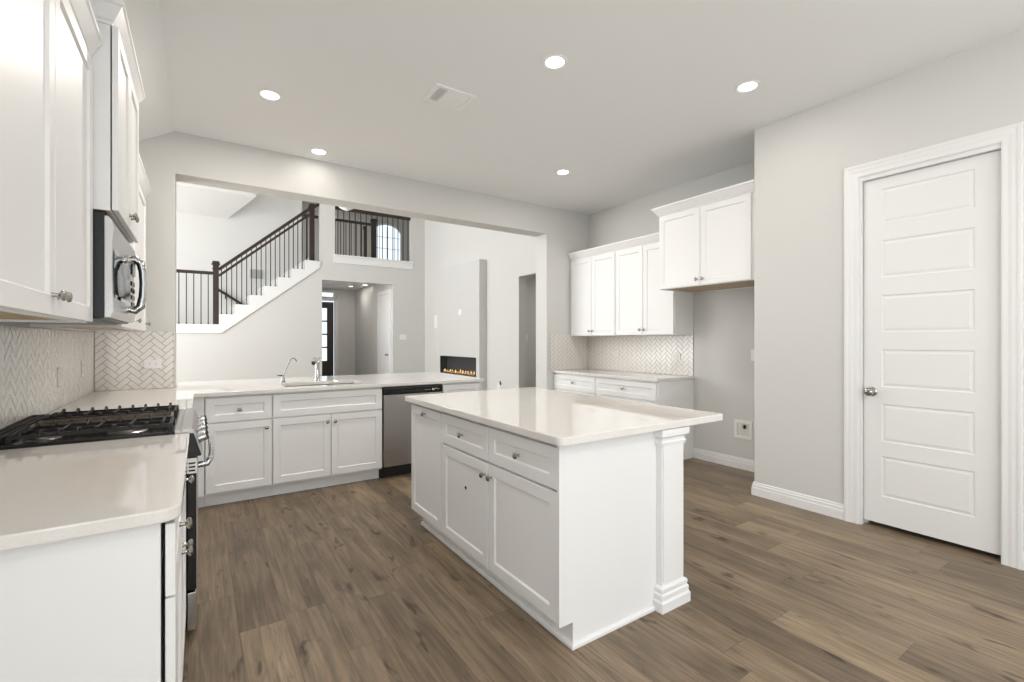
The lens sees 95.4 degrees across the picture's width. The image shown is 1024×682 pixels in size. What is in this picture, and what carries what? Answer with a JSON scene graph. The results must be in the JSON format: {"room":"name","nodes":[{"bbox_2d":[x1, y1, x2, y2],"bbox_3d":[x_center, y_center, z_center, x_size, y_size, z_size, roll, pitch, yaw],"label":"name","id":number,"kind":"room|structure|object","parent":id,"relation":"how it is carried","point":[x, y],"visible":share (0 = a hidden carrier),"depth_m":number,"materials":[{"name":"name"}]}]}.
{"room":"kitchen","nodes":[
{"label":"kitchen","id":0,"kind":"room"},
{"bbox_2d":[0,322,92,411],"bbox_3d":[-1.021,-0.125,0.159,0.120,2.850,8.400,0,0,-34],"label":"wall","id":1,"kind":"structure","parent":0,"point":[18,324],"depth_m":2.20,"materials":[{"name":"white paint"}]},
{"bbox_2d":[0,325,93,428],"bbox_3d":[-2.319,0.168,2.214,0.008,0.463,3.499,0,0,-34],"label":"backsplash","id":2,"kind":"structure","parent":1,"relation":"attached to","point":[30,358],"depth_m":2.43,"materials":[{"name":"beige tile"}]},
{"bbox_2d":[57,367,61,386],"bbox_3d":[-2.669,0.215,2.750,0.008,0.115,0.072,0,0,-34],"label":"wall outlet","id":3,"kind":"object","parent":2,"relation":"attached to","point":[59,369],"visible":1,"depth_m":2.74,"materials":[{"name":"white plastic"}]},
{"bbox_2d":[81,361,83,376],"bbox_3d":[-3.031,0.200,3.290,0.008,0.115,0.072,0,0,-34],"label":"wall outlet","id":4,"kind":"object","parent":2,"relation":"attached to","point":[82,362],"visible":1,"depth_m":3.27,"materials":[{"name":"white plastic"}]},
{"bbox_2d":[0,0,102,322],"bbox_3d":[-1.464,-0.630,1.274,0.378,1.125,1.151,0,0,-34],"label":"upper cabinet","id":5,"kind":"object","parent":1,"relation":"attached to","point":[47,47],"visible":1,"depth_m":1.30,"materials":[{"name":"white paint"}]},
{"bbox_2d":[30,154,150,331],"bbox_3d":[-2.619,-0.630,2.999,0.378,1.125,1.438,0,0,-34],"label":"upper cabinet","id":6,"kind":"object","parent":1,"relation":"attached to","point":[139,324],"visible":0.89,"depth_m":3.27,"materials":[{"name":"white paint"}]},
{"bbox_2d":[90,0,144,243],"bbox_3d":[-1.970,-0.938,2.097,0.454,0.831,0.870,0,0,-34],"label":"upper cabinet","id":7,"kind":"object","parent":1,"relation":"attached to","point":[118,90],"visible":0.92,"depth_m":1.89,"materials":[{"name":"white paint"}]},
{"bbox_2d":[24,211,146,324],"bbox_3d":[-1.960,-0.296,2.104,0.474,0.432,0.766,0,0,-34],"label":"microwave","id":8,"kind":"object","parent":7,"relation":"attached to","point":[114,258],"visible":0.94,"depth_m":1.95,"materials":[{"name":"silver metal"}]},
{"bbox_2d":[176,182,255,217],"bbox_3d":[-7.258,-2.895,9.016,3.970,0.410,0.940,0,0,-34],"label":"ceiling","id":9,"kind":"structure","parent":0,"point":[190,198],"depth_m":9.61,"materials":[{"name":"white paint"}]},
{"bbox_2d":[176,194,301,323],"bbox_3d":[-7.117,-1.700,9.749,5.020,6.000,0.120,0,0,-34],"label":"wall","id":10,"kind":"structure","parent":0,"point":[201,240],"depth_m":10.28,"materials":[{"name":"white paint"}]},
{"bbox_2d":[219,289,244,304],"bbox_3d":[-6.182,-0.945,10.239,0.543,0.388,0.105,0,0,-34],"label":"wall handrail","id":11,"kind":"object","parent":10,"relation":"attached to","point":[223,292],"visible":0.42,"depth_m":10.18,"materials":[{"name":"brown wood"}]},
{"bbox_2d":[250,269,262,278],"bbox_3d":[-5.788,-1.505,10.560,0.270,0.210,0.010,0,0,-34],"label":"air vent","id":12,"kind":"object","parent":10,"relation":"in","point":[253,270],"visible":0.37,"depth_m":10.55,"materials":[{"name":"grey"}]},
{"bbox_2d":[176,203,424,386],"bbox_3d":[-5.348,-1.700,9.633,7.830,6.000,0.160,0,0,-34],"label":"wall","id":13,"kind":"structure","parent":0,"point":[261,345],"depth_m":10.08,"materials":[{"name":"white paint"}]},
{"bbox_2d":[176,203,319,323],"bbox_3d":[-6.416,-1.682,8.918,5.161,2.724,0.144,0,0,-34],"label":"stair railing","id":14,"kind":"object","parent":13,"relation":"on","point":[311,207],"visible":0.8,"depth_m":9.61,"materials":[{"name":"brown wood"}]},
{"bbox_2d":[176,260,319,332],"bbox_3d":[-6.390,-0.947,8.824,5.200,1.601,0.025,0,0,-34],"label":"trim","id":15,"kind":"structure","parent":13,"relation":"attached to","point":[226,321],"depth_m":9.53,"materials":[{"name":"white paint"}]},
{"bbox_2d":[333,254,413,269],"bbox_3d":[-3.249,-1.840,11.014,1.885,0.190,0.200,0,0,-34],"label":"trim","id":16,"kind":"structure","parent":13,"relation":"attached to","point":[346,259],"depth_m":10.91,"materials":[{"name":"white paint"}]},
{"bbox_2d":[335,206,410,260],"bbox_3d":[-3.268,-2.485,11.026,1.798,1.100,0.075,0,0,-34],"label":"loft railing","id":17,"kind":"object","parent":16,"relation":"on","point":[337,208],"visible":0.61,"depth_m":10.94,"materials":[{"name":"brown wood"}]},
{"bbox_2d":[400,334,405,339],"bbox_3d":[-2.651,-0.085,11.337,0.165,0.125,0.009,0,0,-34],"label":"wall switch","id":18,"kind":"object","parent":13,"relation":"attached to","point":[402,336],"visible":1,"depth_m":11.33,"materials":[{"name":"white plastic"}]},
{"bbox_2d":[322,288,354,375],"bbox_3d":[-5.399,-0.125,13.546,1.900,2.850,0.120,0,0,-34],"label":"wall","id":19,"kind":"structure","parent":0,"point":[346,298],"depth_m":13.79,"materials":[{"name":"white paint"}]},
{"bbox_2d":[322,302,333,375],"bbox_3d":[-5.613,0.080,13.399,0.920,2.400,0.057,0,0,-34],"label":"door","id":20,"kind":"structure","parent":19,"relation":"in","point":[327,307],"depth_m":13.55,"materials":[{"name":"brown wood"}]},
{"bbox_2d":[322,290,334,297],"bbox_3d":[-5.592,-1.330,13.367,0.980,0.220,0.062,0,0,-34],"label":"window","id":21,"kind":"structure","parent":19,"relation":"in","point":[331,294],"depth_m":13.54,"materials":[{"name":"white glass"}]},
{"bbox_2d":[322,297,337,375],"bbox_3d":[-5.576,0.026,13.343,1.156,2.548,0.022,0,0,-34],"label":"trim","id":22,"kind":"structure","parent":19,"relation":"attached to","point":[323,298],"depth_m":13.63,"materials":[{"name":"white paint"}]},
{"bbox_2d":[93,131,587,488],"bbox_3d":[-2.021,-1.700,4.664,7.830,6.000,0.240,0,0,-34],"label":"wall","id":23,"kind":"structure","parent":0,"point":[168,159],"depth_m":4.71,"materials":[{"name":"white paint"}]},
{"bbox_2d":[95,331,173,390],"bbox_3d":[-3.075,0.161,3.808,0.504,0.477,0.008,0,0,-34],"label":"backsplash","id":24,"kind":"structure","parent":23,"relation":"attached to","point":[120,357],"depth_m":3.80,"materials":[{"name":"beige tile"}]},
{"bbox_2d":[144,360,161,368],"bbox_3d":[-2.978,0.195,3.864,0.115,0.072,0.008,0,0,-34],"label":"wall outlet","id":25,"kind":"object","parent":24,"relation":"attached to","point":[147,363],"visible":1,"depth_m":3.86,"materials":[{"name":"white plastic"}]},
{"bbox_2d":[550,333,587,369],"bbox_3d":[0.793,0.151,6.398,0.681,0.492,0.008,0,0,-34],"label":"backsplash","id":26,"kind":"structure","parent":23,"relation":"attached to","point":[567,351],"depth_m":6.38,"materials":[{"name":"beige tile"}]},
{"bbox_2d":[322,281,372,289],"bbox_3d":[-4.520,-1.575,12.233,1.900,0.150,3.240,0,0,-34],"label":"ceiling","id":27,"kind":"structure","parent":0,"point":[325,284],"depth_m":12.71,"materials":[{"name":"white paint"}]},
{"bbox_2d":[302,201,408,260],"bbox_3d":[-4.917,-3.200,15.433,6.200,3.000,0.120,0,0,-34],"label":"wall","id":28,"kind":"structure","parent":0,"point":[402,225],"depth_m":15.19,"materials":[{"name":"white paint"}]},
{"bbox_2d":[376,223,401,260],"bbox_3d":[-4.253,-3.185,15.842,1.040,1.570,0.060,0,0,-34],"label":"window","id":29,"kind":"structure","parent":28,"relation":"in","point":[397,235],"depth_m":15.90,"materials":[{"name":"glass"}]},
{"bbox_2d":[355,284,390,374],"bbox_3d":[-3.799,-0.125,12.716,0.125,2.850,3.240,0,0,-34],"label":"wall","id":30,"kind":"structure","parent":0,"point":[366,297],"depth_m":12.98,"materials":[{"name":"white paint"}]},
{"bbox_2d":[379,294,388,373],"bbox_3d":[-3.251,0.065,11.711,0.082,2.410,0.780,0,0,-34],"label":"door","id":31,"kind":"structure","parent":30,"relation":"in","point":[383,300],"depth_m":11.70,"materials":[{"name":"white paint"}]},
{"bbox_2d":[377,289,390,373],"bbox_3d":[-3.226,0.026,11.728,0.022,2.548,0.976,0,0,-34],"label":"trim","id":32,"kind":"structure","parent":30,"relation":"attached to","point":[389,290],"depth_m":11.66,"materials":[{"name":"white paint"}]},
{"bbox_2d":[439,259,486,390],"bbox_3d":[-1.078,-0.140,9.851,0.170,2.880,1.850,0,0,-34],"label":"wall","id":33,"kind":"structure","parent":0,"point":[463,287],"depth_m":9.51,"materials":[{"name":"grey paint"}]},
{"bbox_2d":[440,356,475,376],"bbox_3d":[-1.094,0.531,9.876,0.166,0.383,1.646,0,0,-34],"label":"linear fireplace","id":34,"kind":"object","parent":33,"relation":"in","point":[465,366],"visible":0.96,"depth_m":10.03,"materials":[{"name":"grey metal"}]},
{"bbox_2d":[425,220,535,389],"bbox_3d":[-0.532,-1.700,9.332,0.160,6.000,5.900,0,0,-34],"label":"wall","id":35,"kind":"structure","parent":0,"point":[510,257],"depth_m":8.86,"materials":[{"name":"white paint"}]},
{"bbox_2d":[434,315,436,327],"bbox_3d":[-1.813,-0.450,11.097,0.006,0.300,0.160,0,0,-34],"label":"wall plate","id":36,"kind":"object","parent":35,"relation":"attached to","point":[435,316],"visible":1,"depth_m":11.11,"materials":[{"name":"white plastic"}]},
{"bbox_2d":[526,276,535,387],"bbox_3d":[1.479,-0.050,8.602,2.370,2.700,2.250,0,0,-34],"label":"wall","id":37,"kind":"structure","parent":0,"point":[530,281],"depth_m":9.10,"materials":[{"name":"white paint"}]},
{"bbox_2d":[122,0,1023,214],"bbox_3d":[1.335,-1.651,1.754,5.830,0.531,8.430,0,0,-34],"label":"ceiling","id":38,"kind":"structure","parent":0,"point":[645,101],"depth_m":3.09,"materials":[{"name":"white paint"}]},
{"bbox_2d":[257,89,282,101],"bbox_3d":[-1.750,-1.772,3.371,0.163,0.009,0.163,0,0,-34],"label":"recessed light","id":39,"kind":"object","parent":38,"relation":"in","point":[267,94],"visible":1,"depth_m":3.37,"materials":[{"name":"white plastic"}]},
{"bbox_2d":[309,148,327,155],"bbox_3d":[-1.814,-1.772,4.379,0.163,0.009,0.163,0,0,-34],"label":"recessed light","id":40,"kind":"object","parent":38,"relation":"in","point":[317,151],"visible":1,"depth_m":4.37,"materials":[{"name":"white plastic"}]},
{"bbox_2d":[422,83,475,110],"bbox_3d":[-0.461,-1.772,3.405,0.313,0.008,0.252,0,0,-34],"label":"ceiling vent","id":41,"kind":"object","parent":38,"relation":"in","point":[442,95],"visible":1,"depth_m":3.40,"materials":[{"name":"white metal"}]},
{"bbox_2d":[542,54,567,69],"bbox_3d":[0.274,-1.772,2.972,0.163,0.009,0.163,0,0,-34],"label":"recessed light","id":42,"kind":"object","parent":38,"relation":"in","point":[554,61],"visible":1,"depth_m":2.97,"materials":[{"name":"white plastic"}]},
{"bbox_2d":[555,169,570,174],"bbox_3d":[0.537,-1.772,4.911,0.163,0.009,0.163,0,0,-34],"label":"recessed light","id":43,"kind":"object","parent":38,"relation":"in","point":[561,171],"visible":1,"depth_m":4.91,"materials":[{"name":"white plastic"}]},
{"bbox_2d":[735,80,760,92],"bbox_3d":[1.647,-1.772,3.258,0.163,0.009,0.163,0,0,-34],"label":"recessed light","id":44,"kind":"object","parent":38,"relation":"in","point":[748,86],"visible":1,"depth_m":3.25,"materials":[{"name":"white plastic"}]},
{"bbox_2d":[183,458,1023,681],"bbox_3d":[-1.093,1.300,5.767,10.600,0.001,17.800,0,0,-34],"label":"floor","id":45,"kind":"structure","parent":0,"point":[346,582],"depth_m":2.26,"materials":[{"name":"brown wood"}]},
{"bbox_2d":[0,475,193,681],"bbox_3d":[-1.370,0.866,1.403,0.678,0.868,1.045,0,0,-34],"label":"base cabinet","id":46,"kind":"object","parent":45,"relation":"on","point":[111,606],"visible":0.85,"depth_m":1.06,"materials":[{"name":"white wood"}]},
{"bbox_2d":[0,433,189,550],"bbox_3d":[-1.369,0.416,1.384,0.661,0.032,1.080,0,0,-34],"label":"countertop","id":47,"kind":"structure","parent":46,"relation":"on","point":[49,494],"depth_m":1.27,"materials":[{"name":"white stone"}]},
{"bbox_2d":[0,402,213,632],"bbox_3d":[-1.842,0.820,2.183,0.748,0.960,0.762,0,0,-34],"label":"gas range","id":48,"kind":"object","parent":45,"relation":"on","point":[63,427],"visible":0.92,"depth_m":2.03,"materials":[{"name":"black metal"}]},
{"bbox_2d":[0,409,180,449],"bbox_3d":[-1.903,0.397,2.142,0.600,0.020,0.762,0,0,-34],"label":"cooktop","id":49,"kind":"object","parent":48,"relation":"in","point":[175,429],"depth_m":1.96,"materials":[{"name":"black metal"}]},
{"bbox_2d":[193,397,204,507],"bbox_3d":[-2.525,0.866,3.174,0.725,0.868,1.635,0,0,-34],"label":"base cabinet","id":50,"kind":"object","parent":45,"relation":"on","point":[198,405],"visible":0.02,"depth_m":3.57,"materials":[{"name":"white paint"}]},
{"bbox_2d":[47,372,483,413],"bbox_3d":[-1.687,0.416,4.139,3.198,0.032,2.304,0,0,-34],"label":"countertop","id":51,"kind":"structure","parent":50,"relation":"on","point":[183,395],"depth_m":4.01,"materials":[{"name":"white stone"}]},
{"bbox_2d":[277,358,296,381],"bbox_3d":[-2.168,0.283,4.497,0.171,0.233,0.047,0,0,-23],"label":"tap","id":52,"kind":"object","parent":51,"relation":"on","point":[283,376],"visible":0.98,"depth_m":4.49,"materials":[{"name":"grey metal"}]},
{"bbox_2d":[311,357,320,380],"bbox_3d":[-1.927,0.282,4.583,0.060,0.236,0.250,0,0,-13],"label":"faucet","id":53,"kind":"object","parent":51,"relation":"on","point":[315,361],"visible":1,"depth_m":4.64,"materials":[{"name":"silver metal"}]},
{"bbox_2d":[285,383,354,386],"bbox_3d":[-1.783,0.539,4.379,0.710,0.212,0.462,0,0,-34],"label":"sink","id":54,"kind":"object","parent":51,"relation":"in","point":[340,383],"visible":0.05,"depth_m":4.58,"materials":[{"name":"white ceramic"}]},
{"bbox_2d":[204,393,271,506],"bbox_3d":[-2.316,0.866,3.930,0.462,0.868,0.612,0,0,-34],"label":"base cabinet","id":55,"kind":"object","parent":45,"relation":"on","point":[240,426],"visible":0.98,"depth_m":3.71,"materials":[{"name":"white paint"}]},
{"bbox_2d":[271,387,381,495],"bbox_3d":[-1.743,0.866,4.317,0.918,0.868,0.616,0,0,-34],"label":"base cabinet","id":56,"kind":"object","parent":45,"relation":"on","point":[323,438],"visible":0.98,"depth_m":4.07,"materials":[{"name":"white paint"}]},
{"bbox_2d":[379,384,441,477],"bbox_3d":[-1.110,0.867,4.747,0.607,0.861,0.596,0,0,-34],"label":"dishwasher","id":57,"kind":"object","parent":45,"relation":"on","point":[396,412],"visible":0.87,"depth_m":4.43,"materials":[{"name":"silver metal"}]},
{"bbox_2d":[411,404,451,547],"bbox_3d":[-0.254,0.864,3.306,0.834,0.872,0.495,0,0,-34],"label":"base cabinet","id":58,"kind":"object","parent":45,"relation":"on","point":[426,423],"visible":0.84,"depth_m":3.08,"materials":[{"name":"white paint"}]},
{"bbox_2d":[441,382,478,392],"bbox_3d":[-0.672,0.866,5.031,0.429,0.868,0.612,0,0,-34],"label":"base cabinet","id":59,"kind":"object","parent":45,"relation":"on","point":[465,386],"visible":0.02,"depth_m":4.80,"materials":[{"name":"white paint"}]},
{"bbox_2d":[442,413,690,650],"bbox_3d":[0.219,0.864,2.599,0.834,0.872,1.200,0,0,-34],"label":"base cabinet","id":60,"kind":"object","parent":45,"relation":"on","point":[586,539],"visible":0.98,"depth_m":2.18,"materials":[{"name":"white paint"}]},
{"bbox_2d":[405,387,722,445],"bbox_3d":[0.185,0.409,2.895,1.128,0.035,1.725,0,0,-34],"label":"countertop","id":61,"kind":"structure","parent":60,"relation":"on","point":[558,418],"depth_m":2.50,"materials":[{"name":"white stone"}]},
{"bbox_2d":[554,373,596,395],"bbox_3d":[1.023,0.866,6.076,0.654,0.868,0.784,0,0,-34],"label":"drawer","id":62,"kind":"object","parent":45,"relation":"on","point":[580,384],"visible":0.29,"depth_m":5.88,"materials":[{"name":"white paint"}]},
{"bbox_2d":[596,377,693,459],"bbox_3d":[1.496,0.866,5.370,0.654,0.868,0.908,0,0,-34],"label":"base cabinet","id":63,"kind":"object","parent":45,"relation":"on","point":[680,393],"visible":0.32,"depth_m":5.09,"materials":[{"name":"white paint"}]},
{"bbox_2d":[553,369,693,381],"bbox_3d":[1.284,0.414,5.701,0.637,0.032,1.709,0,0,-34],"label":"countertop","id":64,"kind":"structure","parent":63,"relation":"on","point":[651,377],"depth_m":5.46,"materials":[{"name":"white stone"}]},
{"bbox_2d":[588,161,753,460],"bbox_3d":[1.914,-0.248,5.445,0.120,3.096,2.880,0,0,-34],"label":"wall","id":65,"kind":"structure","parent":0,"point":[723,321],"depth_m":4.97,"materials":[{"name":"white paint"}]},
{"bbox_2d":[568,243,623,335],"bbox_3d":[1.153,-0.623,6.125,0.382,1.126,0.828,0,0,-34],"label":"upper cabinet","id":66,"kind":"object","parent":65,"relation":"attached to","point":[593,270],"visible":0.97,"depth_m":6.00,"materials":[{"name":"white paint"}]},
{"bbox_2d":[588,335,693,375],"bbox_3d":[1.546,0.168,5.879,0.008,0.458,1.686,0,0,-34],"label":"backsplash","id":67,"kind":"structure","parent":65,"relation":"attached to","point":[651,353],"depth_m":5.74,"materials":[{"name":"beige tile"}]},
{"bbox_2d":[613,351,619,355],"bbox_3d":[1.370,0.170,6.128,0.008,0.072,0.115,0,0,-34],"label":"wall outlet","id":68,"kind":"object","parent":67,"relation":"attached to","point":[615,353],"visible":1,"depth_m":6.12,"materials":[{"name":"white plastic"}]},
{"bbox_2d":[672,353,680,358],"bbox_3d":[1.887,0.180,5.355,0.008,0.072,0.115,0,0,-34],"label":"wall outlet","id":69,"kind":"object","parent":67,"relation":"attached to","point":[674,355],"visible":1,"depth_m":5.35,"materials":[{"name":"white plastic"}]},
{"bbox_2d":[613,232,692,335],"bbox_3d":[1.620,-0.624,5.427,0.382,1.124,0.851,0,0,-34],"label":"upper cabinet","id":70,"kind":"object","parent":65,"relation":"attached to","point":[642,308],"visible":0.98,"depth_m":5.31,"materials":[{"name":"white paint"}]},
{"bbox_2d":[651,179,753,292],"bbox_3d":[2.026,-0.949,4.589,0.641,0.848,1.096,0,0,-34],"label":"upper cabinet","id":71,"kind":"object","parent":65,"relation":"attached to","point":[706,241],"visible":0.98,"depth_m":4.38,"materials":[{"name":"white paint"}]},
{"bbox_2d":[734,419,752,439],"bbox_3d":[2.332,0.899,4.702,0.023,0.186,0.190,0,0,-34],"label":"box","id":72,"kind":"object","parent":65,"relation":"attached to","point":[742,429],"visible":1,"depth_m":4.70,"materials":[{"name":"white plastic"}]},
{"bbox_2d":[751,349,753,360],"bbox_3d":[2.397,0.145,4.608,0.009,0.115,0.072,0,0,-34],"label":"wall switch","id":73,"kind":"object","parent":65,"relation":"attached to","point":[752,350],"visible":0.48,"depth_m":4.62,"materials":[{"name":"white plastic"}]},
{"bbox_2d":[754,28,1023,549],"bbox_3d":[3.657,-0.248,1.624,0.115,3.096,5.630,0,0,-34],"label":"wall","id":74,"kind":"structure","parent":0,"point":[801,159],"depth_m":3.52,"materials":[{"name":"white paint"}]},
{"bbox_2d":[693,448,843,519],"bbox_3d":[2.311,1.245,4.276,0.587,0.110,1.813,0,0,-1],"label":"baseboard","id":75,"kind":"structure","parent":74,"relation":"attached to","point":[814,504],"depth_m":3.76,"materials":[{"name":"white paint"}]},
{"bbox_2d":[864,150,1000,554],"bbox_3d":[2.673,0.072,3.013,0.111,2.386,0.689,0,0,-34],"label":"door","id":76,"kind":"structure","parent":74,"relation":"in","point":[932,235],"depth_m":2.98,"materials":[{"name":"white paint"}]},
{"bbox_2d":[844,121,1022,569],"bbox_3d":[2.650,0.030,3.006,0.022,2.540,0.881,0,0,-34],"label":"trim","id":77,"kind":"structure","parent":74,"relation":"attached to","point":[1010,137],"depth_m":2.70,"materials":[{"name":"white paint"}]},
{"bbox_3d":[-5.477,-1.035,12.315,10.600,1.770,4.440,0,0,-34],"label":"floor","id":78,"kind":"structure","parent":0,"visible":0},
{"bbox_2d":[230,261,303,313],"bbox_3d":[-5.396,-1.034,10.261,1.863,1.427,0.934,0,0,-34],"label":"staircase","id":79,"kind":"structure","parent":78,"relation":"on","point":[299,264],"depth_m":10.26,"materials":[{"name":"white paint"}]},
{"bbox_2d":[303,214,376,258],"bbox_3d":[-4.220,-2.520,11.531,1.757,1.200,0.154,0,0,-34],"label":"landing railing","id":80,"kind":"object","parent":78,"relation":"on","point":[374,221],"visible":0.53,"depth_m":11.80,"materials":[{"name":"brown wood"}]},
{"bbox_3d":[-4.080,-4.750,7.630,7.950,0.100,6.980,0,0,-34],"label":"ceiling","id":81,"kind":"structure","parent":0,"visible":0},
{"bbox_2d":[339,207,351,210],"bbox_3d":[-2.790,-3.431,7.820,1.362,2.538,1.302,0,0,-34],"label":"ceiling fan","id":82,"kind":"object","parent":81,"relation":"hanging from","point":[342,208],"visible":0.17,"depth_m":7.74,"materials":[{"name":"white"}]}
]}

